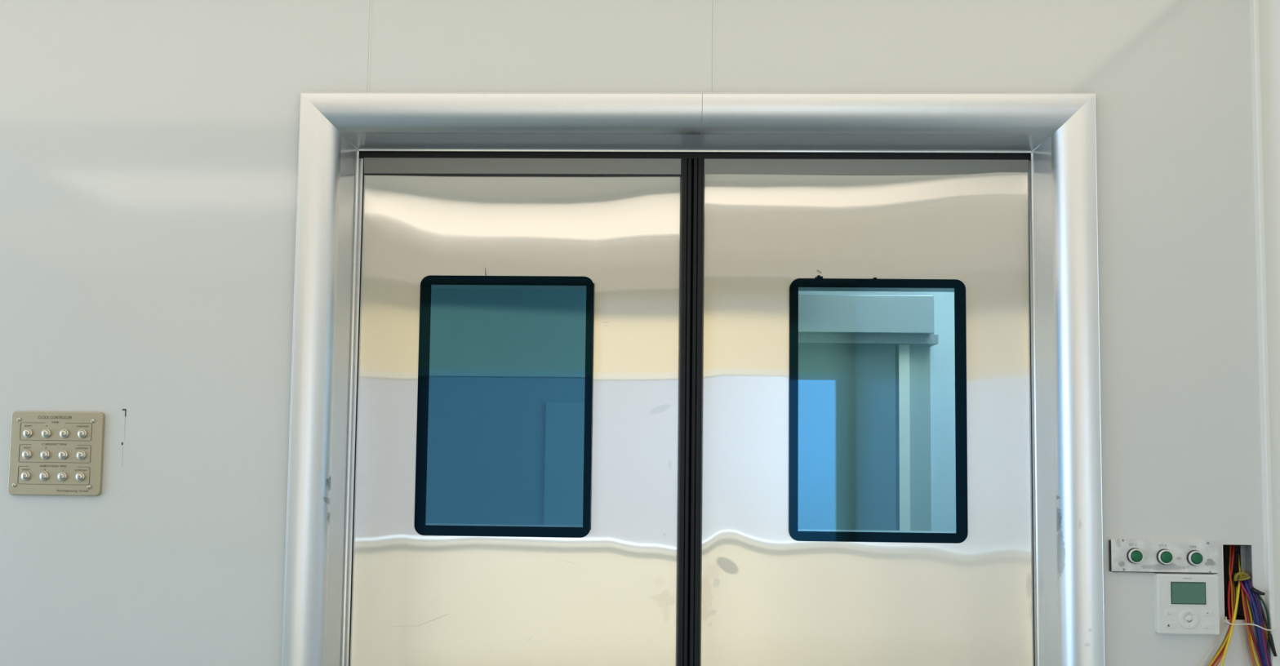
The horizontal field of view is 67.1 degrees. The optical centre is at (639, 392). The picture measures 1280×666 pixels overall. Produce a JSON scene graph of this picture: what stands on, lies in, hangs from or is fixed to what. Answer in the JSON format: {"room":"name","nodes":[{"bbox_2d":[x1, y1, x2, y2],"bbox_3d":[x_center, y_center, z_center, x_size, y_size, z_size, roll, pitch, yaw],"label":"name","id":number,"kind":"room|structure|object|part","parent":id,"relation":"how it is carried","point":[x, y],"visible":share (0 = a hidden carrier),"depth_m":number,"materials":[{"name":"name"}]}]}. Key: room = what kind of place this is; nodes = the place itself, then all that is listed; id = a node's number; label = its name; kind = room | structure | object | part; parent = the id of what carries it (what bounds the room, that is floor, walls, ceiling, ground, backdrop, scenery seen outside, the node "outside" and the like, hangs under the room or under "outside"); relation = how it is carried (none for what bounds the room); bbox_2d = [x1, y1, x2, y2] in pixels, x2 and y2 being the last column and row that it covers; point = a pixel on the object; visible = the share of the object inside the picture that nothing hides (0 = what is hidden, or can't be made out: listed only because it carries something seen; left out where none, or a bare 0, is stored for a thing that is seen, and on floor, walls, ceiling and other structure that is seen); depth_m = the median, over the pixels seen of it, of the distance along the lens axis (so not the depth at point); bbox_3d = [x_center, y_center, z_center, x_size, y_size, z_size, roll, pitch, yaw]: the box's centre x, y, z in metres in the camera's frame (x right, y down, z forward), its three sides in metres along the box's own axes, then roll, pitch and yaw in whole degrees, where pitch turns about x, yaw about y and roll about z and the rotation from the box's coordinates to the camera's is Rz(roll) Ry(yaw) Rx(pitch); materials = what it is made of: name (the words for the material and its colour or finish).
{"room":"clean room","nodes":[
{"label":"clean room","id":0,"kind":"room"},
{"bbox_2d":[0,0,1265,665],"bbox_3d":[-1.069,0.256,2.109,6.045,2.600,0.116,1,-3,2],"label":"wall","id":1,"kind":"structure","parent":0,"point":[149,148],"depth_m":2.06,"materials":[{"name":"paint"}]},
{"bbox_2d":[8,411,105,496],"bbox_3d":[-1.246,0.131,2.056,0.199,0.178,0.015,1,-3,2],"label":"control plate","id":2,"kind":"object","parent":1,"relation":"attached to","point":[52,453],"visible":1,"depth_m":2.06,"materials":[{"name":"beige metal"}]},
{"bbox_2d":[349,157,693,665],"bbox_3d":[-0.262,0.516,2.151,0.760,2.096,0.059,1,-3,2],"label":"door","id":3,"kind":"structure","parent":1,"relation":"in","point":[612,588],"depth_m":2.16,"materials":[{"name":"metal"}]},
{"bbox_2d":[281,92,1105,665],"bbox_3d":[0.104,0.466,2.082,1.694,2.204,0.180,1,-3,2],"label":"door frame","id":4,"kind":"structure","parent":1,"relation":"attached to","point":[1055,132],"depth_m":2.07,"materials":[{"name":"metal"}]},
{"bbox_3d":[-0.704,0.454,2.033,0.088,2.204,0.027,2,-4,-23],"label":"jamb casing","id":5,"kind":"part","parent":4,"relation":"part of","materials":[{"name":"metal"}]},
{"bbox_3d":[-0.660,0.496,2.102,0.006,2.130,0.085,0,-3,8],"label":"return panel","id":6,"kind":"part","parent":4,"relation":"part of","materials":[{"name":"metal"}]},
{"bbox_3d":[-0.300,-0.605,2.091,0.865,0.075,0.049,1,-3,2],"label":"head casing","id":7,"kind":"part","parent":4,"relation":"part of","materials":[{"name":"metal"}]},
{"bbox_3d":[0.116,-0.552,2.143,1.544,0.015,0.084,1,-3,2],"label":"return panel","id":8,"kind":"part","parent":4,"relation":"part of","materials":[{"name":"metal"}]},
{"bbox_3d":[0.547,-0.597,2.067,0.828,0.075,0.049,1,-3,2],"label":"head casing","id":9,"kind":"part","parent":4,"relation":"part of","materials":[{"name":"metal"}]},
{"bbox_3d":[0.868,0.511,2.059,0.006,2.130,0.085,1,-3,-5],"label":"return panel","id":10,"kind":"part","parent":4,"relation":"part of","materials":[{"name":"metal"}]},
{"bbox_3d":[0.908,0.470,1.988,0.088,2.204,0.027,-1,-4,26],"label":"jamb casing","id":11,"kind":"part","parent":4,"relation":"part of","materials":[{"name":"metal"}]},
{"bbox_2d":[711,0,714,92],"bbox_3d":[0.158,-0.835,2.082,0.004,0.397,0.001,1,-3,2],"label":"joint","id":12,"kind":"object","parent":1,"relation":"attached to","point":[713,16],"visible":1,"depth_m":2.08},
{"bbox_2d":[688,157,1034,665],"bbox_3d":[0.483,0.523,2.130,0.750,2.096,0.058,1,-3,2],"label":"door","id":13,"kind":"structure","parent":1,"relation":"in","point":[764,590],"depth_m":2.14,"materials":[{"name":"metal"}]},
{"bbox_2d":[1108,538,1218,573],"bbox_3d":[1.069,0.335,1.978,0.221,0.068,0.019,1,-3,2],"label":"switch plate","id":14,"kind":"object","parent":1,"relation":"attached to","point":[1125,555],"visible":1,"depth_m":1.97,"materials":[{"name":"white metal"}]},
{"bbox_3d":[1.016,0.336,1.980,0.032,0.032,0.004,1,-3,2],"label":"button seat","id":15,"kind":"part","parent":14,"relation":"part of","materials":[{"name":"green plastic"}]},
{"bbox_3d":[1.075,0.338,1.978,0.032,0.032,0.004,1,-3,2],"label":"button seat","id":16,"kind":"part","parent":14,"relation":"part of","materials":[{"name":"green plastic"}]},
{"bbox_3d":[1.136,0.340,1.976,0.032,0.032,0.004,1,-3,2],"label":"button seat","id":17,"kind":"part","parent":14,"relation":"part of","materials":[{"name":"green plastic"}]},
{"bbox_2d":[1153,573,1219,635],"bbox_3d":[1.118,0.433,1.972,0.124,0.121,0.018,1,-3,2],"label":"thermostat","id":18,"kind":"object","parent":1,"relation":"attached to","point":[1184,603],"visible":1,"depth_m":1.97,"materials":[{"name":"white plastic"}]},
{"bbox_2d":[1221,544,1253,623],"bbox_3d":[1.228,0.397,2.032,0.061,0.160,0.107,1,-3,2],"label":"wall box","id":19,"kind":"object","parent":1,"relation":"attached to","point":[1244,552],"visible":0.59,"depth_m":2.02,"materials":[{"name":"metal"}]},
{"bbox_2d":[1208,572,1235,665],"bbox_3d":[1.182,0.508,1.976,0.140,0.269,0.036,2,-4,-17],"label":"cable","id":20,"kind":"object","parent":19,"relation":"hanging from","point":[1233,589],"visible":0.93,"depth_m":1.98,"materials":[{"name":"plastic"}]},
{"bbox_2d":[1211,545,1234,665],"bbox_3d":[1.185,0.482,1.974,0.121,0.334,0.033,2,-4,-17],"label":"cable","id":21,"kind":"object","parent":19,"relation":"hanging from","point":[1233,546],"visible":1,"depth_m":1.98,"materials":[{"name":"red plastic"}]},
{"bbox_2d":[1208,586,1237,665],"bbox_3d":[1.170,0.522,1.964,0.127,0.247,0.028,1,-3,-8],"label":"cable","id":22,"kind":"object","parent":19,"relation":"hanging from","point":[1236,588],"visible":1,"depth_m":1.96,"materials":[{"name":"plastic"}]},
{"bbox_2d":[1215,545,1233,665],"bbox_3d":[1.193,0.480,1.974,0.104,0.326,0.035,2,-4,-23],"label":"cable","id":23,"kind":"object","parent":19,"relation":"hanging from","point":[1230,546],"visible":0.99,"depth_m":1.98,"materials":[{"name":"red plastic"}]},
{"bbox_2d":[1220,574,1242,665],"bbox_3d":[1.200,0.511,1.964,0.091,0.275,0.026,2,-3,-14],"label":"cable","id":24,"kind":"object","parent":19,"relation":"hanging from","point":[1238,584],"visible":0.99,"depth_m":1.95,"materials":[{"name":"yellow plastic"}]},
{"bbox_2d":[1233,572,1250,581],"bbox_3d":[1.234,0.378,1.983,0.034,0.020,0.029,1,-3,2],"label":"wrap","id":25,"kind":"object","parent":24,"relation":"attached to","point":[1245,576],"visible":1,"depth_m":1.97,"materials":[{"name":"yellow plastic"}]},
{"bbox_2d":[1243,591,1262,665],"bbox_3d":[1.257,0.513,1.962,0.052,0.260,0.028,-1,-4,22],"label":"cable","id":26,"kind":"object","parent":25,"relation":"hanging from","point":[1244,596],"visible":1,"depth_m":1.96,"materials":[{"name":"plastic"}]},
{"bbox_2d":[1246,579,1266,659],"bbox_3d":[1.261,0.508,1.960,0.050,0.259,0.024,-1,-4,28],"label":"cable","id":27,"kind":"object","parent":25,"relation":"hanging from","point":[1247,580],"visible":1,"depth_m":1.96,"materials":[{"name":"blue plastic"}]},
{"bbox_2d":[1251,587,1265,595],"bbox_3d":[1.257,0.406,1.963,0.024,0.015,0.013,-2,-4,40],"label":"clip","id":28,"kind":"object","parent":27,"relation":"attached to","point":[1254,590],"visible":1,"depth_m":1.96,"materials":[{"name":"black plastic"}]},
{"bbox_2d":[1238,554,1240,572],"bbox_3d":[1.248,0.360,2.009,0.004,0.042,0.041,-1,-4,29],"label":"cable","id":29,"kind":"object","parent":19,"relation":"hanging from","point":[1239,568],"visible":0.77,"depth_m":2.01,"materials":[{"name":"plastic"}]},
{"bbox_2d":[1240,586,1254,665],"bbox_3d":[1.242,0.513,1.966,0.031,0.263,0.025,-3,-5,44],"label":"cable","id":30,"kind":"object","parent":19,"relation":"hanging from","point":[1242,589],"visible":1,"depth_m":1.96,"materials":[{"name":"plastic"}]},
{"bbox_2d":[1244,593,1259,665],"bbox_3d":[1.260,0.516,1.971,0.042,0.268,0.030,1,-3,2],"label":"cable","id":31,"kind":"object","parent":19,"relation":"hanging from","point":[1246,598],"visible":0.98,"depth_m":1.96,"materials":[{"name":"plastic"}]},
{"bbox_2d":[1241,581,1264,665],"bbox_3d":[1.259,0.515,1.961,0.057,0.269,0.028,-1,-4,21],"label":"cable","id":32,"kind":"object","parent":19,"relation":"hanging from","point":[1250,602],"visible":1,"depth_m":1.96,"materials":[{"name":"plastic"}]},
{"bbox_2d":[1239,581,1268,665],"bbox_3d":[1.258,0.513,1.962,0.063,0.263,0.023,0,-3,15],"label":"cable","id":33,"kind":"object","parent":19,"relation":"hanging from","point":[1241,582],"visible":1,"depth_m":1.96,"materials":[{"name":"plastic"}]},
{"bbox_2d":[1243,580,1268,665],"bbox_3d":[1.263,0.514,1.956,0.063,0.270,0.031,0,-4,17],"label":"cable","id":34,"kind":"object","parent":19,"relation":"hanging from","point":[1255,611],"visible":1,"depth_m":1.95,"materials":[{"name":"plastic"}]},
{"bbox_2d":[1225,616,1275,631],"bbox_3d":[1.238,0.470,1.951,0.096,0.025,0.026,0,-3,10],"label":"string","id":35,"kind":"object","parent":34,"relation":"attached to","point":[1225,616],"visible":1,"depth_m":1.95,"materials":[{"name":"white plastic"}]},
{"bbox_2d":[1248,579,1271,665],"bbox_3d":[1.270,0.515,1.964,0.053,0.269,0.023,-1,-4,23],"label":"cable","id":36,"kind":"object","parent":19,"relation":"hanging from","point":[1256,596],"visible":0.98,"depth_m":1.96,"materials":[{"name":"plastic"}]},
{"bbox_2d":[1257,594,1271,664],"bbox_3d":[1.272,0.523,1.962,0.042,0.248,0.017,-1,-4,22],"label":"cable","id":37,"kind":"object","parent":19,"relation":"hanging from","point":[1259,596],"visible":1,"depth_m":1.96,"materials":[{"name":"plastic"}]},
{"bbox_2d":[1257,595,1277,657],"bbox_3d":[1.266,0.464,1.962,0.014,0.139,0.045,3,-4,-40],"label":"cable","id":38,"kind":"object","parent":19,"relation":"hanging from","point":[1269,635],"visible":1,"depth_m":1.95,"materials":[{"name":"black plastic"}]},
{"bbox_2d":[1248,0,1279,665],"bbox_3d":[1.326,0.274,1.948,0.037,2.600,0.113,4,-4,-40],"label":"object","id":39,"kind":"structure","parent":1,"relation":"attached to","point":[1264,15],"depth_m":2.01,"materials":[{"name":"paint"}]},
{"bbox_2d":[425,288,955,531],"bbox_3d":[0.213,0.386,4.063,3.900,2.600,0.100,1,-3,2],"label":"wall","id":40,"kind":"structure","parent":0,"point":[497,357],"depth_m":4.05,"materials":[{"name":"paint"}]},
{"bbox_2d":[543,402,584,525],"bbox_3d":[-0.169,0.411,4.016,0.460,0.735,0.012,1,-3,2],"label":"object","id":41,"kind":"object","parent":40,"relation":"attached to","point":[564,421],"visible":0.24,"depth_m":4.02,"materials":[{"name":"blue glass"}]},
{"bbox_2d":[797,294,938,531],"bbox_3d":[0.728,0.646,3.903,0.944,2.075,0.160,1,-3,2],"label":"door","id":42,"kind":"structure","parent":40,"relation":"in","point":[864,367],"depth_m":3.95,"materials":[{"name":"metal"}]},
{"bbox_3d":[0.740,-0.293,3.983,0.944,0.191,0.110,1,-3,2],"label":"header plate","id":43,"kind":"part","parent":42,"relation":"part of","materials":[{"name":"metal"}]}
]}

